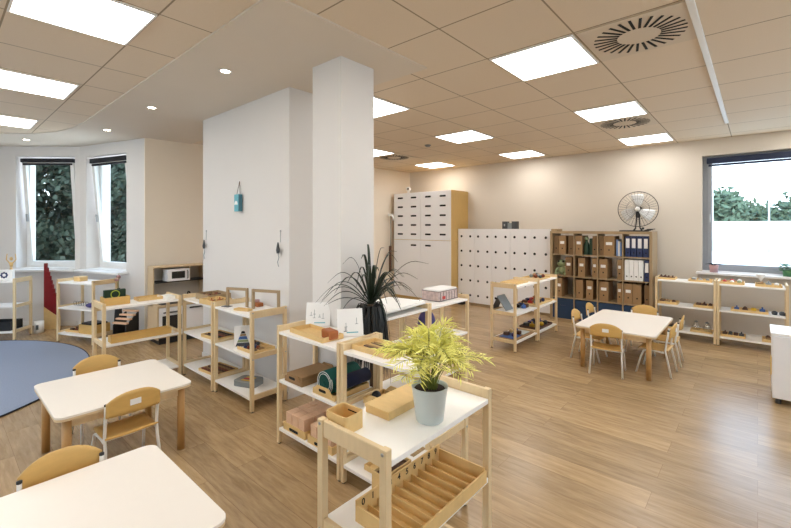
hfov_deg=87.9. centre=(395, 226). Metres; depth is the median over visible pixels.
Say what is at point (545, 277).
wooden tray
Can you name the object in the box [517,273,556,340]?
open shelf
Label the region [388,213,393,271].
wall lamp
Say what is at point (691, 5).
trim
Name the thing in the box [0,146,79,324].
wall
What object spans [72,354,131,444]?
chair
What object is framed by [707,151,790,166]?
roller blind
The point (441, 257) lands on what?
base cabinet
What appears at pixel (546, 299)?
wooden tray
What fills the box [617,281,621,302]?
magazine file
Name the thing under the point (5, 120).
recessed light
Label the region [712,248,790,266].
ground
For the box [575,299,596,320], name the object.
storage box
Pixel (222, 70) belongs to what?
recessed light
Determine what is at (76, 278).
wooden box
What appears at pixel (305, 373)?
cardboard box
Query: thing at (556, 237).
magazine file
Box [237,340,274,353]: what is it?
wooden tray
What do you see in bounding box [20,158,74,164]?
roller blind
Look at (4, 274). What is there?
sign
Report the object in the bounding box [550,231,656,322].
bookcase
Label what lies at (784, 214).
tree
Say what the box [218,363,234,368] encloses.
rod
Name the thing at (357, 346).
wooden tray
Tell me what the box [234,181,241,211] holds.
hanging bag
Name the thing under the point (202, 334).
wooden tray
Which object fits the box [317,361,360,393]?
rolled mat
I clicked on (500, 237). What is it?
locker
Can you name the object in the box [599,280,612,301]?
magazine file
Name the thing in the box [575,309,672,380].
table
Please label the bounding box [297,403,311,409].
brick
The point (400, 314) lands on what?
open shelf
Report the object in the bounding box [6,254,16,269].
mannequin
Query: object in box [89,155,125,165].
roller blind
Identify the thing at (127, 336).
wooden crate
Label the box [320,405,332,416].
brick
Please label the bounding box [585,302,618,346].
chair
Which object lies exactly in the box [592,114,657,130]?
outlet
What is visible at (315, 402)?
brick
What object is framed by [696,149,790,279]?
window
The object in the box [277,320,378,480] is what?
open shelf
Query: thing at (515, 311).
open shelf
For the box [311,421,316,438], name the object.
brick
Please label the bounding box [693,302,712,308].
wooden tray
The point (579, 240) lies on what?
magazine file
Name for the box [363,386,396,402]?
tray
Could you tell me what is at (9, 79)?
recessed light
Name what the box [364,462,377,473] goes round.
wooden tray
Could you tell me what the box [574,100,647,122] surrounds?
recessed light
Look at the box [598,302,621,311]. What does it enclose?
storage box
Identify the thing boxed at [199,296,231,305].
wooden tray
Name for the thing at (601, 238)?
magazine file
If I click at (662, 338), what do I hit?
chair
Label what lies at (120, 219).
tree
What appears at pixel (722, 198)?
tree
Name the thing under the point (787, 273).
potted plant
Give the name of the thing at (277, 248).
pendant
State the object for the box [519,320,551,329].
wooden tray
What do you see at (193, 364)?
open shelf
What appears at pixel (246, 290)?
frame
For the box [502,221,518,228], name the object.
metal box
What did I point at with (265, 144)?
wall
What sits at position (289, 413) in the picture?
brick
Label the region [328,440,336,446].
brick
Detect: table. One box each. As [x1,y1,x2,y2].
[0,445,225,527]
[34,359,190,452]
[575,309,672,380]
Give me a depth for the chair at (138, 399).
2.56 m
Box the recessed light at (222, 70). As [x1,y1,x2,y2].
[218,68,231,73]
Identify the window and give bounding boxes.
[6,158,77,271]
[73,155,128,274]
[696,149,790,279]
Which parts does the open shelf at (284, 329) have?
leg, rail, leg, leg, rail, rail, leg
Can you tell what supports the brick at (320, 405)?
in the tray at (303, 435)
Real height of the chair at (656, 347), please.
0.546 m
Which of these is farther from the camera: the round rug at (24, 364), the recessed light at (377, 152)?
the recessed light at (377, 152)
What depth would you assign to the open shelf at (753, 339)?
5.17 m
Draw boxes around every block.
[255,302,262,306]
[321,327,337,339]
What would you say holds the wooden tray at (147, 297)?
on the open shelf at (103, 342)
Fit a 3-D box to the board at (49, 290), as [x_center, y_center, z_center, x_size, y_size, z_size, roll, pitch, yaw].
[-5.176,1.050,6.182,0.240,0.989,0.040,0,0,5]
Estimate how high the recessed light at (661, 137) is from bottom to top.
0.011 m
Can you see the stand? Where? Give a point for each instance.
(502, 299)
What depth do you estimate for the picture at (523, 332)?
5.43 m
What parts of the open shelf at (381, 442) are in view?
leg, rail, rail, leg, leg, rail, rail, leg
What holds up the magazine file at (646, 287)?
on the bookcase at (554, 258)
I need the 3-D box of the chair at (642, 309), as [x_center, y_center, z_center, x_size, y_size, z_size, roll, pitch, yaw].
[3.070,1.273,5.099,0.327,0.546,0.345,0,0,41]
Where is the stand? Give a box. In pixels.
[493,294,512,310]
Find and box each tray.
[65,327,78,332]
[134,294,162,301]
[196,290,230,298]
[198,362,237,374]
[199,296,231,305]
[201,330,233,339]
[234,307,252,311]
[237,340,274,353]
[283,420,310,439]
[284,362,333,387]
[290,324,343,342]
[307,433,336,455]
[313,381,368,401]
[351,337,399,358]
[355,444,486,527]
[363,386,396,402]
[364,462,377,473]
[495,329,533,339]
[500,279,527,284]
[518,297,552,304]
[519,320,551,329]
[524,276,549,279]
[658,276,676,279]
[658,299,679,304]
[688,278,713,282]
[690,327,712,333]
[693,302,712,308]
[720,280,744,284]
[720,331,745,338]
[731,306,768,314]
[755,282,782,287]
[762,336,770,342]
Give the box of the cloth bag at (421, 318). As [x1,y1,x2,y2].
[418,312,434,331]
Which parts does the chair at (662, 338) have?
seat, leg, leg, backrest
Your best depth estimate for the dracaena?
2.92 m
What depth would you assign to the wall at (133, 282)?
6.12 m
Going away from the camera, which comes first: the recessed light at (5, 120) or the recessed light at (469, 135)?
the recessed light at (5, 120)
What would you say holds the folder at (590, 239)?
on the bookcase at (554, 258)
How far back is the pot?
1.53 m
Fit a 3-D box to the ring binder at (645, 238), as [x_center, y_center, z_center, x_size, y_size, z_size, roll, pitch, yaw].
[3.728,0.297,6.059,0.068,0.305,0.282,0,0,41]
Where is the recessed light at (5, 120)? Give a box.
[0,115,37,128]
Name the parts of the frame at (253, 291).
post, post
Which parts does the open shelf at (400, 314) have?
leg, leg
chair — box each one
[16,445,103,491]
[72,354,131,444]
[91,387,160,459]
[570,309,607,362]
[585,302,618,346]
[588,323,625,378]
[625,305,658,355]
[635,322,677,378]
[652,315,684,367]
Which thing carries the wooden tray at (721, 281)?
on the open shelf at (753, 339)
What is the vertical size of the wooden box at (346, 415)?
0.062 m
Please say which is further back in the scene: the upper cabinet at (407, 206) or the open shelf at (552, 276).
the upper cabinet at (407, 206)
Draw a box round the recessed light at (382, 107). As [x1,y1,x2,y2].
[374,97,409,117]
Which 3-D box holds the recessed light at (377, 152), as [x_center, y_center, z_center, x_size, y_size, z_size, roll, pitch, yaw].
[-0.437,-1.256,7.001,0.600,0.011,0.600,0,0,41]
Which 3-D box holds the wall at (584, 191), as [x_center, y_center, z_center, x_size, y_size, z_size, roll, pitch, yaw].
[3.683,0.091,6.887,9.400,2.907,0.300,0,0,41]
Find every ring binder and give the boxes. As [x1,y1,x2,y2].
[625,236,630,256]
[625,259,630,279]
[629,259,635,280]
[631,236,636,256]
[634,259,641,280]
[637,236,642,256]
[639,259,646,280]
[643,236,648,257]
[644,259,648,281]
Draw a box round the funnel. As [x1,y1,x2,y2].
[755,274,765,280]
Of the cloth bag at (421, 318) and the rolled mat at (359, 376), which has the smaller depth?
the rolled mat at (359, 376)
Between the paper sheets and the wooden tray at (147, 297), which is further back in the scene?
the wooden tray at (147, 297)
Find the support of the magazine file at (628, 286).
on the bookcase at (554, 258)
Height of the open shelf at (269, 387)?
0.840 m
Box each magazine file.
[554,235,559,253]
[557,276,567,296]
[559,235,571,253]
[565,256,572,275]
[568,236,572,253]
[575,236,587,254]
[576,278,588,298]
[578,257,590,276]
[586,279,596,299]
[592,258,596,277]
[593,236,596,254]
[599,236,603,255]
[599,258,611,278]
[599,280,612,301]
[604,236,618,255]
[617,259,621,279]
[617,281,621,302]
[624,282,635,303]
[633,282,644,304]
[644,283,648,304]
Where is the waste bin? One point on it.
(38, 325)
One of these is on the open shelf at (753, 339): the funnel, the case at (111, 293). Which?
the funnel
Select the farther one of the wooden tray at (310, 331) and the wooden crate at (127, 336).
the wooden crate at (127, 336)
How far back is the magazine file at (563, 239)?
6.74 m
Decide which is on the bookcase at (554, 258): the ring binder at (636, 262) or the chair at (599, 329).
the ring binder at (636, 262)
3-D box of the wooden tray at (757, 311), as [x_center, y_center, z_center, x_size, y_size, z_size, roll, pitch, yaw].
[4.508,1.069,5.224,0.360,0.030,0.200,0,0,41]
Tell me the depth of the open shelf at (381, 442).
1.50 m
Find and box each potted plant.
[708,263,721,272]
[779,263,790,276]
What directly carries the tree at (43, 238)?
on the lawn
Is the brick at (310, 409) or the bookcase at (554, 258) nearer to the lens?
the brick at (310, 409)
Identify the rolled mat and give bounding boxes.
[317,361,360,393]
[335,367,370,389]
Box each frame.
[226,287,248,306]
[251,289,279,308]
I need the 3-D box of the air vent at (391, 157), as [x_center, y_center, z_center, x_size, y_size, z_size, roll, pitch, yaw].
[-0.023,-1.256,7.469,0.600,0.010,0.600,0,0,41]
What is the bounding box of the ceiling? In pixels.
[0,0,790,172]
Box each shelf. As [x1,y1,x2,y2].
[0,276,31,339]
[56,277,117,345]
[93,292,180,373]
[154,277,202,283]
[183,293,244,391]
[214,298,286,412]
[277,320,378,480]
[317,371,490,527]
[340,333,467,505]
[383,304,428,388]
[403,293,468,375]
[490,277,537,352]
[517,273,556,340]
[655,274,717,344]
[716,278,788,345]
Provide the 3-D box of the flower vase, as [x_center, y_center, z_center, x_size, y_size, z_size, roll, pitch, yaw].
[-3.814,1.105,5.636,0.173,0.880,0.113,0,0,41]
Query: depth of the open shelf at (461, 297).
4.22 m
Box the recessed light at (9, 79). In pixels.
[0,68,78,99]
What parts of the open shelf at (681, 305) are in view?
leg, leg, leg, leg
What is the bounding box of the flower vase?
[114,275,121,321]
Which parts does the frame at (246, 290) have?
post, post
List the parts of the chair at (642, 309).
backrest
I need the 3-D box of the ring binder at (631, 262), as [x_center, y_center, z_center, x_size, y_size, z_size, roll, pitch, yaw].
[3.590,0.649,6.181,0.058,0.305,0.282,0,0,41]
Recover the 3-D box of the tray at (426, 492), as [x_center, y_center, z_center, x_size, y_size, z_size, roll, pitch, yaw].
[0.119,1.046,1.623,0.250,0.078,0.524,0,0,41]
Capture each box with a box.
[74,276,87,281]
[287,362,332,381]
[327,402,362,431]
[365,381,413,420]
[372,457,410,487]
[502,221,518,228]
[553,297,572,319]
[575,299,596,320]
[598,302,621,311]
[624,305,633,311]
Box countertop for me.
[150,299,193,307]
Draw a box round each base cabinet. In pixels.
[394,239,457,299]
[770,324,790,403]
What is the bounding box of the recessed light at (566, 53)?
[490,34,598,80]
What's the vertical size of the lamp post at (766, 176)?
4.976 m
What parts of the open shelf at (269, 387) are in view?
leg, rail, rail, rail, leg, leg, rail, rail, rail, leg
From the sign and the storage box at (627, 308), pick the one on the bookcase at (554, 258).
the storage box at (627, 308)
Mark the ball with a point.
(375, 393)
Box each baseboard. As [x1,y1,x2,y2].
[23,321,76,325]
[684,325,762,336]
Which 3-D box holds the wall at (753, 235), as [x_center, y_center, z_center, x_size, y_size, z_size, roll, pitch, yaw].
[34.077,0.655,23.468,100.000,2.080,0.400,0,0,41]
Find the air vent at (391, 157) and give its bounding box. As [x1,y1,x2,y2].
[374,153,416,160]
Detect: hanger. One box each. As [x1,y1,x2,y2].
[202,230,206,258]
[276,230,280,266]
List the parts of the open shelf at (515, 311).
leg, rail, rail, rail, leg, leg, rail, leg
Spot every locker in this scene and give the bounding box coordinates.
[458,229,474,304]
[474,229,491,306]
[492,229,509,308]
[510,229,529,312]
[530,229,550,315]
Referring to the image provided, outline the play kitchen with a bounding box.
[148,263,202,344]
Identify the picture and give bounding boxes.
[500,333,520,338]
[512,329,529,334]
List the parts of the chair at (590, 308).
backrest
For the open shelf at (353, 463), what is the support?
on the floor
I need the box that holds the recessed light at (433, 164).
[415,162,454,167]
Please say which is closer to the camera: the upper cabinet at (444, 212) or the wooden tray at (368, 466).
the wooden tray at (368, 466)
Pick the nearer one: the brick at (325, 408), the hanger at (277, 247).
the brick at (325, 408)
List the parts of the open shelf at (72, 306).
leg, rail, rail, leg, leg, rail, rail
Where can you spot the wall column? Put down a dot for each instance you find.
(343, 88)
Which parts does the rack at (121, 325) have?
panel, panel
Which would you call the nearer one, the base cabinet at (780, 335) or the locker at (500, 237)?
the base cabinet at (780, 335)
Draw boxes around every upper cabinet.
[394,192,420,239]
[421,190,467,240]
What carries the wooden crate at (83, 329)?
on the open shelf at (72, 306)
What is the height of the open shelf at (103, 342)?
0.840 m
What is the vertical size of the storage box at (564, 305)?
0.320 m
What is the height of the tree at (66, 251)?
5.886 m
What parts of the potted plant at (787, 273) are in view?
pot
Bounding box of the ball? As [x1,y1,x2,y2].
[372,391,380,396]
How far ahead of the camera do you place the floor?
2.96 m
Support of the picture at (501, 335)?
on the tray at (524, 333)
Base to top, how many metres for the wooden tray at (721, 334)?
0.030 m
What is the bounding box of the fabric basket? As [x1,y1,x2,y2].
[422,285,457,301]
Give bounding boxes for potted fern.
[370,315,495,425]
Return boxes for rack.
[112,309,138,333]
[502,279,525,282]
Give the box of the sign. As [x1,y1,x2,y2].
[0,269,14,279]
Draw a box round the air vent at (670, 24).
[576,1,696,61]
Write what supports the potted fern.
on the open shelf at (381, 442)
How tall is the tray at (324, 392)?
0.065 m
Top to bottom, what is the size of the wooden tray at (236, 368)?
0.025 m
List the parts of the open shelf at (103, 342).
leg, rail, rail, leg, leg, rail, leg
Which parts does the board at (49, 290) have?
stepped panel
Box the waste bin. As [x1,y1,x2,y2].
[34,320,43,332]
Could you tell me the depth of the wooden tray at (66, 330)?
5.53 m
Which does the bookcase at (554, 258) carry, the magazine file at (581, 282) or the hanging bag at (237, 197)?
the magazine file at (581, 282)
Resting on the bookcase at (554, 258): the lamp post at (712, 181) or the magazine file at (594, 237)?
the magazine file at (594, 237)
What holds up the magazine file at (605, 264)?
on the bookcase at (554, 258)
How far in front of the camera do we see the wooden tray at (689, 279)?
5.53 m
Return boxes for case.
[103,288,125,297]
[234,375,262,387]
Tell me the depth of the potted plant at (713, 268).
5.81 m
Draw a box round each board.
[44,263,60,328]
[234,325,249,348]
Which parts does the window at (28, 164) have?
sill, sash, frame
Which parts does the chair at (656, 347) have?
leg, seat, leg, backrest, leg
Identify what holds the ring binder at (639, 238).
on the bookcase at (554, 258)
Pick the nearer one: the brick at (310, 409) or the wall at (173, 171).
the brick at (310, 409)
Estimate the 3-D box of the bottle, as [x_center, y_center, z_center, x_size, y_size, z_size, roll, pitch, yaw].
[3.053,0.305,6.550,0.084,0.290,0.084,0,0,41]
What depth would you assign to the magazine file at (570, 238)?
6.66 m
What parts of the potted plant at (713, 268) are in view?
pot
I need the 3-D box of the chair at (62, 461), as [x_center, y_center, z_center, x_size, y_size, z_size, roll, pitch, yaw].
[-1.378,1.273,1.731,0.345,0.546,0.327,0,0,41]
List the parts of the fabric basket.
lid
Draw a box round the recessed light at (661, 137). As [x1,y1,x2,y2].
[617,133,673,145]
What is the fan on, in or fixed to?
on the bookcase at (554, 258)
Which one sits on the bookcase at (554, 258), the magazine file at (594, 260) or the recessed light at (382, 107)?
the magazine file at (594, 260)
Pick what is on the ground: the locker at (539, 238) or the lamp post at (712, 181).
the lamp post at (712, 181)
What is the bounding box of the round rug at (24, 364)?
[0,340,89,416]
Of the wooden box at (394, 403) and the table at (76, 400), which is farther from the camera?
the table at (76, 400)
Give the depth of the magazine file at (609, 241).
6.28 m
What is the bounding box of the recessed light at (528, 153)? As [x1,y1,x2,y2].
[498,150,544,158]
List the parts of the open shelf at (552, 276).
leg, rail, leg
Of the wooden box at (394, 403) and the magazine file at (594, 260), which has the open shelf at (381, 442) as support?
the wooden box at (394, 403)
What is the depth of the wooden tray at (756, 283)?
5.05 m
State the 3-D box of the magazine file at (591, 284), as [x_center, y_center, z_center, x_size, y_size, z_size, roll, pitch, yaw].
[3.157,1.003,6.577,0.100,0.300,0.302,0,0,41]
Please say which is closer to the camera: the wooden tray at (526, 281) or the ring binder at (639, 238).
the wooden tray at (526, 281)
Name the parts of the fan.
blade, blade, blade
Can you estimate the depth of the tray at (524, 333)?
5.28 m
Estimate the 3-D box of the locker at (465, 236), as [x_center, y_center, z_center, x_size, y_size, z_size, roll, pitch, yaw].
[1.528,0.795,8.309,0.374,1.500,0.382,0,0,41]
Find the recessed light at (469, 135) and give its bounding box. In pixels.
[434,130,493,143]
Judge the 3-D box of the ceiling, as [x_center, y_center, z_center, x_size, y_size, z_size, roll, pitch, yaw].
[-2.152,-1.331,4.525,14.618,0.162,11.167,0,0,41]
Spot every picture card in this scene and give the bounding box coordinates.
[306,302,329,325]
[337,308,363,336]
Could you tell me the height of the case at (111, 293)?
0.130 m
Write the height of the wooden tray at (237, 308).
0.018 m
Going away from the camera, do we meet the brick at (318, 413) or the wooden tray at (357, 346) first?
the wooden tray at (357, 346)
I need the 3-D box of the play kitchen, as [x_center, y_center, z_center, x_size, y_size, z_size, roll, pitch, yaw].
[-2.985,1.040,5.686,0.396,1.006,0.690,0,0,41]
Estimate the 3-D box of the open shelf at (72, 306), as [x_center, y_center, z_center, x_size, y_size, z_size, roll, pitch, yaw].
[-4.181,1.125,5.568,0.685,0.840,0.345,0,0,18]
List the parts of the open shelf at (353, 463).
leg, rail, rail, rail, leg, rail, rail, leg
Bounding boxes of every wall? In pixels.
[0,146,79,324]
[80,138,143,329]
[144,138,409,328]
[202,87,312,398]
[410,130,790,336]
[714,221,790,250]
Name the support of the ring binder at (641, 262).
on the bookcase at (554, 258)
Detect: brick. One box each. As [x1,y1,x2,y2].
[286,407,301,424]
[292,410,307,427]
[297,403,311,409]
[298,413,313,431]
[303,406,317,412]
[308,399,321,405]
[309,409,324,421]
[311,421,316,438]
[314,402,328,408]
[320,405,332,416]
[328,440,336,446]
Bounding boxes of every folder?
[589,238,592,254]
[616,239,621,255]
[618,241,621,255]
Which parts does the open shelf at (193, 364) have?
leg, rail, rail, rail, leg, rail, leg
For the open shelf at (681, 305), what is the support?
on the floor
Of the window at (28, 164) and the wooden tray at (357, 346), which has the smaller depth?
the wooden tray at (357, 346)
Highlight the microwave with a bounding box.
[162,267,189,281]
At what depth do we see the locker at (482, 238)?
7.92 m
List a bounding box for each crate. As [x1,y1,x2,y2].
[0,318,22,330]
[79,322,109,334]
[100,294,129,305]
[108,325,171,343]
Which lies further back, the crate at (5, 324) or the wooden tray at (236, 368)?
the crate at (5, 324)
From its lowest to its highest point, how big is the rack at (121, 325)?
0.413 m
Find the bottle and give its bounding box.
[584,237,588,254]
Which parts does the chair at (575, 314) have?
leg, backrest, leg, seat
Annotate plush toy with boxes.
[554,259,565,274]
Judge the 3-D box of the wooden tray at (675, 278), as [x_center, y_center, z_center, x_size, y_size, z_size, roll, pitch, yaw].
[3.875,0.730,5.851,0.220,0.028,0.200,0,0,41]
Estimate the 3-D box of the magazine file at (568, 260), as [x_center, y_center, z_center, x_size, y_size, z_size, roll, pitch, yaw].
[2.916,0.651,6.790,0.100,0.300,0.302,0,0,41]
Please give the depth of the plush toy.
6.80 m
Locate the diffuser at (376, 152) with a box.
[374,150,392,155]
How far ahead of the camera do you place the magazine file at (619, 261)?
6.18 m
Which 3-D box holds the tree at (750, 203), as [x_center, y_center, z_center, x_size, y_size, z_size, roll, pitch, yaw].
[31.151,-0.544,36.657,4.626,4.489,4.679,0,0,41]
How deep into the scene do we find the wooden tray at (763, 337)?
5.05 m
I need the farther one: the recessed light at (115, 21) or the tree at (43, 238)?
the tree at (43, 238)
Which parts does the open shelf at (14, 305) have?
leg, rail, rail, rail, leg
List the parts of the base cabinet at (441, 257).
door, door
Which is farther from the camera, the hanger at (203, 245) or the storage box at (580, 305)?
the storage box at (580, 305)
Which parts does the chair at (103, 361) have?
leg, backrest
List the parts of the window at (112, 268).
sill, sash, frame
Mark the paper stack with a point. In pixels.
(165, 296)
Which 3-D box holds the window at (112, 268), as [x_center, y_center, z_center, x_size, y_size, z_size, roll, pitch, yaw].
[-4.327,-0.193,6.198,1.085,1.765,0.420,0,0,24]
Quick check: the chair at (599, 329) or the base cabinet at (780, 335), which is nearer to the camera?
the base cabinet at (780, 335)
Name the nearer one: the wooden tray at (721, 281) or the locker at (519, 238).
the wooden tray at (721, 281)
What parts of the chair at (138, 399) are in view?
leg, leg, seat, backrest, leg, leg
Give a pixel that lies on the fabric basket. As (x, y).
(440, 293)
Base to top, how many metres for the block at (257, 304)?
0.035 m
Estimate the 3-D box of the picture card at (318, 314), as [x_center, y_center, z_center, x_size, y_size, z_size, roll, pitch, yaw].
[-0.580,0.659,3.082,0.180,0.170,0.072,0,0,-3]
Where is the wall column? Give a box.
[313,56,373,385]
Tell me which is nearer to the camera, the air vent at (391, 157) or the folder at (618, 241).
the folder at (618, 241)
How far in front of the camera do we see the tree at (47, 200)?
11.86 m
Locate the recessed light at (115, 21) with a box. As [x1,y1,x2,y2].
[7,0,156,45]
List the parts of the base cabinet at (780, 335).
panel, door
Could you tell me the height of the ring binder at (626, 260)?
0.305 m
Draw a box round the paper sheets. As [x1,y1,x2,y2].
[374,297,425,313]
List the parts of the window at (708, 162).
sill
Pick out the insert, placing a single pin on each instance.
(99, 322)
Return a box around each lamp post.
[712,181,725,250]
[755,176,781,252]
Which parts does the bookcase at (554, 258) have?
panel, panel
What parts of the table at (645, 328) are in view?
leg, leg, leg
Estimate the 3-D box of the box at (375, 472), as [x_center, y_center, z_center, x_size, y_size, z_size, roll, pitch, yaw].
[-0.015,1.044,1.728,0.072,0.080,0.170,0,0,41]
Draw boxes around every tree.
[36,163,125,261]
[36,165,114,259]
[36,173,121,259]
[111,202,125,261]
[713,186,755,221]
[723,196,775,220]
[749,184,790,220]
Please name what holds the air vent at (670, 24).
attached to the ceiling
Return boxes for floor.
[0,295,790,527]
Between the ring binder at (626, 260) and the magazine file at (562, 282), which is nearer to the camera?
the ring binder at (626, 260)
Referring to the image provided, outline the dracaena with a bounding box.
[316,244,427,386]
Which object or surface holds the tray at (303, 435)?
on the open shelf at (284, 329)
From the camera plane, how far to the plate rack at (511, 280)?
5.39 m
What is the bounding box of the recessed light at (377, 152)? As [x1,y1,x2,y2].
[374,149,394,156]
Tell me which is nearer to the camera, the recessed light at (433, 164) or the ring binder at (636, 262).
the ring binder at (636, 262)
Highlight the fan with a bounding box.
[618,191,658,231]
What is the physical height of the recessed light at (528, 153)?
0.011 m
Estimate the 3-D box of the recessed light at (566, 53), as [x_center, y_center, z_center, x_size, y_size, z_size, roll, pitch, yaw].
[1.132,-1.256,3.113,0.600,0.011,0.600,0,0,41]
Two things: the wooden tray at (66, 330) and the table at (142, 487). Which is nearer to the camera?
the table at (142, 487)
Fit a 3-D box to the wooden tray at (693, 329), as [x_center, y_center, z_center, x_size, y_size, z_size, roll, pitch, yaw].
[4.154,1.412,5.563,0.240,0.025,0.200,0,0,41]
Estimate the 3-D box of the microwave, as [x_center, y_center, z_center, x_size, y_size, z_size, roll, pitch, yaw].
[-3.018,0.660,5.652,0.231,0.161,0.285,0,0,41]
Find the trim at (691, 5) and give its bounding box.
[685,0,728,123]
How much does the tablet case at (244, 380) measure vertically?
0.048 m
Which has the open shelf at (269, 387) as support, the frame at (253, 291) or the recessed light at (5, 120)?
the frame at (253, 291)
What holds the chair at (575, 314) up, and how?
on the floor
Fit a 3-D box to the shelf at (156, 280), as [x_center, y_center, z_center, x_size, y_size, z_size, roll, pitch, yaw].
[-3.028,0.749,5.724,0.239,0.013,0.653,0,0,41]
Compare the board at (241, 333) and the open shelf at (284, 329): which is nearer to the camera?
the open shelf at (284, 329)
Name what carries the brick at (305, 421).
in the tray at (303, 435)
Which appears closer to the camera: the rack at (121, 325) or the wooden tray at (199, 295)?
the wooden tray at (199, 295)
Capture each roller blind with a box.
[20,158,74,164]
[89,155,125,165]
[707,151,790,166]
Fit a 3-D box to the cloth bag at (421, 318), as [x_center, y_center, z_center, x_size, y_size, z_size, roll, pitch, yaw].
[0.308,0.932,4.064,0.160,0.304,0.200,0,0,41]
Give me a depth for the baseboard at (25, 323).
6.39 m
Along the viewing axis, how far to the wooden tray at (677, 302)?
5.75 m
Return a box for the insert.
[81,320,107,325]
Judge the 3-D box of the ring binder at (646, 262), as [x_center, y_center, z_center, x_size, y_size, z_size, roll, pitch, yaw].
[3.737,0.649,6.052,0.062,0.305,0.282,0,0,41]
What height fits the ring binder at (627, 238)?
0.305 m
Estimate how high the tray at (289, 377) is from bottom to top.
0.065 m
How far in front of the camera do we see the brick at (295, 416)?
2.83 m
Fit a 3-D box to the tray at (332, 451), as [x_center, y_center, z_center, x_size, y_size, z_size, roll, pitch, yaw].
[-0.393,1.399,2.734,0.250,0.050,0.293,0,0,41]
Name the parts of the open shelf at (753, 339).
leg, leg, leg, leg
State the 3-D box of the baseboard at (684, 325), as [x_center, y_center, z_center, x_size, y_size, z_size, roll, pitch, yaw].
[3.609,1.510,6.743,8.680,0.070,0.014,0,0,41]
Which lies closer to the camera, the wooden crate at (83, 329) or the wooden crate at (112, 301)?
the wooden crate at (112, 301)
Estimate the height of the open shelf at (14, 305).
0.840 m
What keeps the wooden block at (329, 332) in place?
in the wooden tray at (310, 331)
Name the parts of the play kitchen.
panel, oven door, panel, cabinet door, panel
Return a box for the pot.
[411,379,447,425]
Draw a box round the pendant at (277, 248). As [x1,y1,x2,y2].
[276,242,279,253]
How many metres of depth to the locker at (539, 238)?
7.16 m
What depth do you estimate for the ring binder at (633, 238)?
6.05 m
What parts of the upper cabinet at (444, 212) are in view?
door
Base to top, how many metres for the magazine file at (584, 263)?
0.300 m
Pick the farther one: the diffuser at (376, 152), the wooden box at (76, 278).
the diffuser at (376, 152)
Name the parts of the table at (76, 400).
leg, leg, leg, leg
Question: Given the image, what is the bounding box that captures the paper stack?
[157,294,175,298]
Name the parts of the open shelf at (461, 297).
leg, leg, leg, rail, leg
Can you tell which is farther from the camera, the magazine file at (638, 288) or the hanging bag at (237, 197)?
the magazine file at (638, 288)
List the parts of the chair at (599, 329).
leg, leg, backrest, seat, leg, leg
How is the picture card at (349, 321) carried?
on the open shelf at (284, 329)

